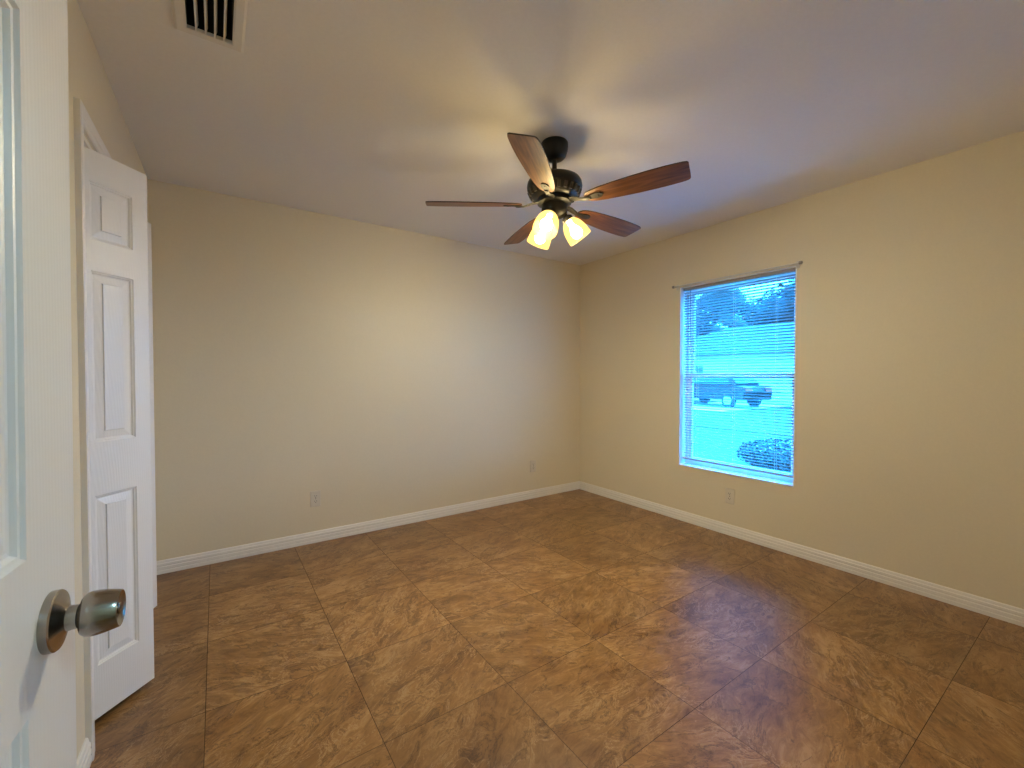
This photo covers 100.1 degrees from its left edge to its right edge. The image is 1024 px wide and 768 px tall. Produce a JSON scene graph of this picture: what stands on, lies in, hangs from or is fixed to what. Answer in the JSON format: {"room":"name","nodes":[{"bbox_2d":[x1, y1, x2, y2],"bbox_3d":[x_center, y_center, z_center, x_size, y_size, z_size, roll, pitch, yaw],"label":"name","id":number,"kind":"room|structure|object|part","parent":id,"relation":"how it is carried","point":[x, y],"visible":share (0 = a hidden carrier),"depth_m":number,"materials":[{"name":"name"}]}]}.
{"room":"empty bedroom","nodes":[
{"label":"empty bedroom","id":0,"kind":"room"},
{"bbox_2d":[67,0,147,757],"bbox_3d":[-1.300,-0.005,1.153,0.115,2.440,3.507,-1,1,-34],"label":"wall","id":1,"kind":"structure","parent":0,"point":[88,81],"depth_m":1.35,"materials":[{"name":"beige paint"}]},
{"bbox_2d":[77,738,91,767],"bbox_3d":[-1.247,1.172,1.212,0.014,0.083,3.477,-1,1,-34],"label":"baseboard","id":2,"kind":"structure","parent":1,"relation":"attached to","point":[84,760],"depth_m":1.33,"materials":[{"name":"white wood"}]},
{"bbox_2d":[73,97,111,760],"bbox_3d":[-1.773,0.151,1.882,0.133,2.100,1.349,-1,1,-34],"label":"trim","id":3,"kind":"structure","parent":1,"relation":"attached to","point":[83,124],"depth_m":1.35,"materials":[{"name":"white wood"}]},
{"bbox_2d":[84,147,153,719],"bbox_3d":[-1.586,0.181,1.593,0.268,1.998,0.260,0,1,8],"label":"door","id":4,"kind":"structure","parent":1,"relation":"in","point":[115,192],"depth_m":1.59,"materials":[{"name":"white wood"}]},
{"bbox_2d":[147,222,156,607],"bbox_3d":[-1.934,0.170,2.204,0.149,1.998,0.472,-1,1,-35],"label":"door","id":5,"kind":"structure","parent":1,"relation":"in","point":[148,224],"depth_m":2.23,"materials":[{"name":"white wood"}]},
{"bbox_2d":[148,179,579,560],"bbox_3d":[-1.154,-0.058,3.455,4.525,2.660,0.120,-1,1,-35],"label":"wall","id":6,"kind":"structure","parent":0,"point":[383,371],"depth_m":3.26,"materials":[{"name":"beige paint"}]},
{"bbox_2d":[310,490,320,506],"bbox_3d":[-1.458,0.852,3.184,0.071,0.117,0.009,-1,1,-35],"label":"wall outlet","id":7,"kind":"object","parent":6,"relation":"attached to","point":[315,496],"visible":1,"depth_m":3.18,"materials":[{"name":"beige plastic"}]},
{"bbox_2d":[156,481,579,574],"bbox_3d":[-0.738,1.126,3.683,3.606,0.083,0.014,-1,1,-35],"label":"baseboard","id":8,"kind":"structure","parent":6,"relation":"attached to","point":[236,552],"depth_m":3.28,"materials":[{"name":"white wood"}]},
{"bbox_2d":[530,460,535,471],"bbox_3d":[0.215,0.830,4.338,0.071,0.117,0.009,-1,1,-35],"label":"wall outlet","id":9,"kind":"object","parent":6,"relation":"attached to","point":[532,462],"visible":1,"depth_m":4.33,"materials":[{"name":"beige plastic"}]},
{"bbox_2d":[77,0,1023,264],"bbox_3d":[0.330,-1.291,1.413,4.375,0.120,4.890,-1,1,-35],"label":"ceiling","id":10,"kind":"structure","parent":0,"point":[368,111],"depth_m":1.86,"materials":[{"name":"paint"}]},
{"bbox_2d":[171,0,247,52],"bbox_3d":[-0.961,-1.377,1.360,0.203,0.315,0.427,-1,1,-35],"label":"ceiling vent","id":11,"kind":"object","parent":10,"relation":"in","point":[221,22],"visible":1,"depth_m":1.49,"materials":[{"name":"metal"}]},
{"bbox_2d":[425,132,690,249],"bbox_3d":[0.255,-0.984,2.251,1.246,0.524,1.286,-1,1,-35],"label":"ceiling fan","id":12,"kind":"object","parent":10,"relation":"hanging from","point":[553,190],"visible":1,"depth_m":2.14,"materials":[{"name":"brown wood"}]},
{"bbox_3d":[-0.197,-0.926,2.210,0.499,0.006,0.130,0,14,-2],"label":"blade","id":13,"kind":"part","parent":12,"relation":"part of","materials":[{"name":"brown wood"}]},
{"bbox_3d":[0.079,-0.929,2.616,0.130,0.006,0.499,-14,5,-19],"label":"blade","id":14,"kind":"part","parent":12,"relation":"part of","materials":[{"name":"brown wood"}]},
{"bbox_3d":[0.103,-0.924,1.822,0.130,0.006,0.499,14,4,16],"label":"blade","id":15,"kind":"part","parent":12,"relation":"part of","materials":[{"name":"brown wood"}]},
{"bbox_3d":[0.151,-0.797,2.323,0.126,0.148,0.142,-1,1,-35],"label":"lamp shade","id":16,"kind":"part","parent":12,"relation":"part of","materials":[{"name":"white"}]},
{"bbox_3d":[0.170,-0.793,2.114,0.140,0.148,0.133,-1,1,-35],"label":"lamp shade","id":17,"kind":"part","parent":12,"relation":"part of","materials":[{"name":"white"}]},
{"bbox_3d":[0.177,-0.807,2.127,0.082,0.102,0.066,-1,1,-35],"label":"light bulb","id":18,"kind":"part","parent":12,"relation":"part of","materials":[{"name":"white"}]},
{"bbox_3d":[0.342,-0.795,2.234,0.140,0.148,0.132,-1,1,-35],"label":"lamp shade","id":19,"kind":"part","parent":12,"relation":"part of","materials":[{"name":"white"}]},
{"bbox_3d":[0.550,-0.928,2.479,0.499,0.006,0.130,0,-13,-38],"label":"blade","id":20,"kind":"part","parent":12,"relation":"part of","materials":[{"name":"brown wood"}]},
{"bbox_3d":[0.565,-0.925,1.988,0.499,0.006,0.130,0,-13,34],"label":"blade","id":21,"kind":"part","parent":12,"relation":"part of","materials":[{"name":"brown wood"}]},
{"bbox_2d":[90,489,1023,767],"bbox_3d":[0.330,1.259,1.460,4.375,0.100,4.890,-1,1,-35],"label":"floor","id":22,"kind":"structure","parent":0,"point":[578,628],"depth_m":1.88,"materials":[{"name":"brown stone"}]},
{"bbox_2d":[580,131,1023,608],"bbox_3d":[2.179,-0.046,2.784,0.200,2.660,5.010,-1,1,-35],"label":"wall","id":23,"kind":"structure","parent":0,"point":[909,452],"depth_m":2.61,"materials":[{"name":"beige paint"}]},
{"bbox_2d":[725,488,734,504],"bbox_3d":[1.689,0.870,3.328,0.009,0.117,0.071,-1,1,-35],"label":"wall outlet","id":24,"kind":"object","parent":23,"relation":"attached to","point":[729,493],"visible":1,"depth_m":3.33,"materials":[{"name":"beige plastic"}]},
{"bbox_2d":[678,266,796,487],"bbox_3d":[1.748,-0.055,3.353,0.155,1.527,0.894,-1,1,-35],"label":"window","id":25,"kind":"structure","parent":23,"relation":"in","point":[747,474],"depth_m":3.59,"materials":[{"name":"white plastic"}]},
{"bbox_3d":[1.748,0.701,3.367,0.155,0.014,0.894,-1,1,-35],"label":"sill","id":26,"kind":"part","parent":25,"relation":"part of","materials":[{"name":"wood"}]},
{"bbox_2d":[682,267,795,477],"bbox_3d":[1.720,-0.083,3.332,0.041,1.466,0.873,-1,1,-35],"label":"window blind","id":27,"kind":"object","parent":25,"relation":"attached to","point":[789,270],"visible":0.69,"depth_m":3.29,"materials":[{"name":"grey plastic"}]},
{"bbox_3d":[1.552,-0.082,3.588,0.028,1.422,0.002,-1,1,-35],"label":"ladder cord","id":28,"kind":"part","parent":27,"relation":"part of","materials":[{"name":"white fabric"}]},
{"bbox_3d":[1.726,-0.077,3.336,0.028,1.422,0.002,-1,1,-35],"label":"ladder cord","id":29,"kind":"part","parent":27,"relation":"part of","materials":[{"name":"white fabric"}]},
{"bbox_3d":[1.726,0.642,3.349,0.025,0.015,0.871,-1,1,-35],"label":"rail","id":30,"kind":"part","parent":27,"relation":"part of","materials":[{"name":"white plastic"}]},
{"bbox_3d":[1.726,-0.802,3.322,0.027,0.028,0.873,-1,1,-35],"label":"head rail","id":31,"kind":"part","parent":27,"relation":"part of","materials":[{"name":"white plastic"}]},
{"bbox_3d":[1.900,-0.072,3.083,0.028,1.422,0.002,-1,1,-35],"label":"ladder cord","id":32,"kind":"part","parent":27,"relation":"part of","materials":[{"name":"white fabric"}]},
{"bbox_3d":[1.778,0.288,3.380,0.022,0.751,0.833,-1,1,-35],"label":"sash","id":33,"kind":"part","parent":25,"relation":"part of","materials":[{"name":"clear glass"}]},
{"bbox_3d":[1.798,-0.417,3.381,0.022,0.743,0.833,-1,1,-35],"label":"sash","id":34,"kind":"part","parent":25,"relation":"part of","materials":[{"name":"clear glass"}]},
{"bbox_2d":[672,261,802,290],"bbox_3d":[1.672,-0.820,3.295,0.038,0.048,1.000,-1,1,-35],"label":"curtain rod","id":35,"kind":"object","parent":23,"relation":"attached to","point":[797,263],"visible":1,"depth_m":3.19,"materials":[{"name":"white metal"}]},
{"bbox_2d":[580,481,1023,626],"bbox_3d":[1.736,1.134,3.260,0.014,0.083,3.490,-1,1,-35],"label":"baseboard","id":36,"kind":"structure","parent":23,"relation":"attached to","point":[1001,611],"depth_m":2.73,"materials":[{"name":"white wood"}]},
{"bbox_3d":[1.212,0.003,0.688,3.774,2.440,0.115,-1,1,-35],"label":"wall","id":37,"kind":"structure","parent":0,"visible":0},
{"bbox_2d":[0,0,125,767],"bbox_3d":[-0.357,0.203,0.182,0.152,2.024,0.771,-1,0,-30],"label":"door","id":38,"kind":"structure","parent":37,"relation":"in","point":[40,616],"depth_m":0.44,"materials":[{"name":"white wood"}]},
{"bbox_3d":[-0.488,0.256,0.468,0.024,0.063,0.063,-1,0,-30],"label":"knob","id":39,"kind":"part","parent":38,"relation":"part of","materials":[{"name":"silver metal"}]},
{"label":"outside","id":40,"kind":"structure","parent":0,"visible":0},
{"bbox_2d":[693,401,791,468],"bbox_3d":[29.956,0.841,38.910,86.520,0.300,150.000,-1,1,-35],"label":"ground","id":41,"kind":"structure","parent":40,"point":[769,409],"depth_m":9.57,"materials":[{"name":"green plant"}]},
{"bbox_2d":[696,303,732,336],"bbox_3d":[18.336,-4.015,44.416,8.979,9.218,9.034,-1,1,-35],"label":"tree","id":42,"kind":"object","parent":41,"relation":"on","point":[697,303],"visible":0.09,"depth_m":41.90,"materials":[{"name":"green plant"}]},
{"bbox_2d":[696,288,759,326],"bbox_3d":[27.049,-6.709,54.770,11.245,14.217,9.948,-1,1,-35],"label":"tree","id":43,"kind":"object","parent":41,"relation":"on","point":[737,288],"visible":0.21,"depth_m":51.68,"materials":[{"name":"green plant"}]},
{"bbox_2d":[694,402,787,411],"bbox_3d":[10.067,1.030,20.210,6.500,0.020,3.400,-1,1,-35],"label":"driveway","id":44,"kind":"structure","parent":41,"relation":"on","point":[714,403],"depth_m":19.64,"materials":[{"name":"concrete"}]},
{"bbox_2d":[694,378,771,406],"bbox_3d":[9.730,0.286,20.408,1.800,1.479,4.470,0,1,-23],"label":"car","id":45,"kind":"object","parent":44,"relation":"on","point":[698,384],"visible":0.57,"depth_m":18.93,"materials":[{"name":"blue paint"}]},
{"bbox_2d":[694,322,793,404],"bbox_3d":[16.353,-1.355,25.231,10.400,4.600,16.200,-1,1,-35],"label":"house","id":46,"kind":"structure","parent":41,"relation":"on","point":[790,397],"depth_m":23.17,"materials":[{"name":"paint"}]},
{"bbox_2d":[736,438,790,471],"bbox_3d":[4.168,1.064,6.242,1.492,0.520,1.676,-1,1,-35],"label":"shrub","id":47,"kind":"object","parent":41,"relation":"on","point":[781,442],"visible":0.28,"depth_m":6.12,"materials":[{"name":"green plant"}]},
{"bbox_2d":[750,279,794,324],"bbox_3d":[23.653,-4.217,36.385,6.772,9.922,10.656,0,1,6],"label":"tree","id":48,"kind":"object","parent":41,"relation":"on","point":[791,279],"visible":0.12,"depth_m":35.09,"materials":[{"name":"green plant"}]},
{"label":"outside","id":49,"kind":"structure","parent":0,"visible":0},
{"bbox_2d":[693,410,790,436],"bbox_3d":[2.800,1.035,20.178,5.500,0.010,150.000,-1,1,-35],"label":"street","id":50,"kind":"structure","parent":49,"point":[699,411],"depth_m":12.97,"materials":[{"name":"asphalt"}]}
]}

